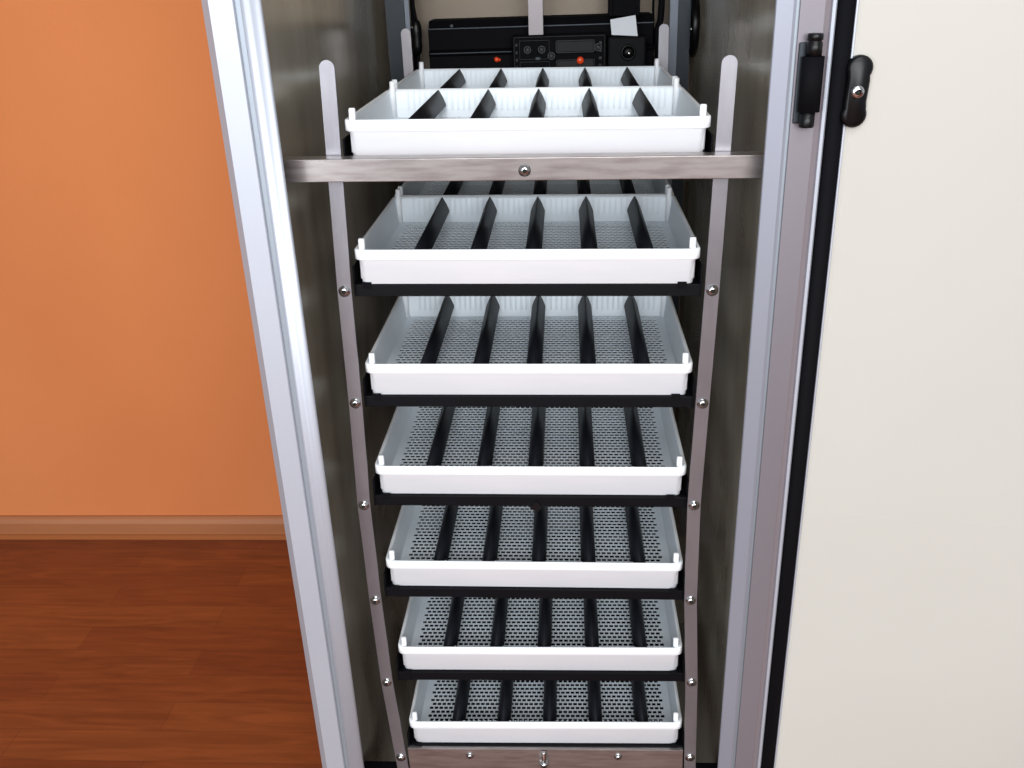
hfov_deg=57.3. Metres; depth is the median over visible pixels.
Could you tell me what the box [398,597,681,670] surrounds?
egg tray
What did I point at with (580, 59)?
lamp
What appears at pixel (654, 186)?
egg tray
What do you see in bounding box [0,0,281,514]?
wall
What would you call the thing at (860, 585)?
cabinet
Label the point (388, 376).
egg tray
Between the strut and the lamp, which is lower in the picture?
the lamp
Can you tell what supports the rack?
in the cabinet
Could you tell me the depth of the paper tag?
1.17 m
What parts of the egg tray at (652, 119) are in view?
corner post, corner post, corner post, corner post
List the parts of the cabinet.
frame post, rail, frame post, rail, hinge plate, door trim, door panel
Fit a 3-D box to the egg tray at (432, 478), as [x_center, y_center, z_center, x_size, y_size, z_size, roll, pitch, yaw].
[0.022,0.048,1.000,0.302,0.046,0.211,0,24,3]
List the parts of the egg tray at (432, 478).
corner post, corner post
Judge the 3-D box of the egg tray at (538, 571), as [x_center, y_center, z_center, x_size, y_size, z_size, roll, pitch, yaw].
[0.026,0.147,1.044,0.302,0.046,0.211,0,24,3]
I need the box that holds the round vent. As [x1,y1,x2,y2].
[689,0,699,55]
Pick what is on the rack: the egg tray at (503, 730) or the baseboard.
the egg tray at (503, 730)
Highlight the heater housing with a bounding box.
[428,12,653,68]
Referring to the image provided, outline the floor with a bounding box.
[0,540,321,767]
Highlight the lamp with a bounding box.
[577,56,583,63]
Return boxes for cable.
[410,0,422,70]
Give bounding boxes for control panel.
[512,32,646,67]
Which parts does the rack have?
shelf frame, shelf frame, shelf frame, shelf frame, support plate, support plate, support plate, shelf frame, support plate, shelf frame, support plate, shelf frame, support plate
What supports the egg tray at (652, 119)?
on the rack
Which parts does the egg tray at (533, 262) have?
corner post, corner post, corner post, corner post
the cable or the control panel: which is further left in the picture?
the cable
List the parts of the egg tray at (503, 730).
corner post, corner post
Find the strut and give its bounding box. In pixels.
[528,0,543,34]
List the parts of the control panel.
relief plate, knob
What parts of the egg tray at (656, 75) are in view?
corner post, corner post, corner post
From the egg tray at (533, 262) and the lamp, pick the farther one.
the lamp
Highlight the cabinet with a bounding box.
[201,0,1023,767]
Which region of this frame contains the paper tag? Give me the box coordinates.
[610,15,637,35]
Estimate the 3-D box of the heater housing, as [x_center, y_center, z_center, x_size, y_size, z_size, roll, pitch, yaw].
[0.039,-0.426,1.248,0.288,0.117,0.080,-1,24,3]
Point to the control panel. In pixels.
(587, 49)
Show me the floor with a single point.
(114, 653)
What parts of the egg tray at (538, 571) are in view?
corner post, corner post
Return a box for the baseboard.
[0,515,285,539]
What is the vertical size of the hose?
0.380 m
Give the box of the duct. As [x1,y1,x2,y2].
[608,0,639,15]
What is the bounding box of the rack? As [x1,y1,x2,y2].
[319,24,737,767]
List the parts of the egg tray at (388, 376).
corner post, corner post, corner post, corner post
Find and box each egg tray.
[345,77,710,155]
[355,187,699,283]
[365,296,692,394]
[375,407,685,494]
[386,505,682,587]
[389,59,680,89]
[395,179,673,196]
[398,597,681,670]
[409,680,681,742]
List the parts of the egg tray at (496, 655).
corner post, corner post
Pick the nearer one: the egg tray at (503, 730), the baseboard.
the egg tray at (503, 730)
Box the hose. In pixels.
[652,0,664,65]
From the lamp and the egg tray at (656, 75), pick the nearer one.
the egg tray at (656, 75)

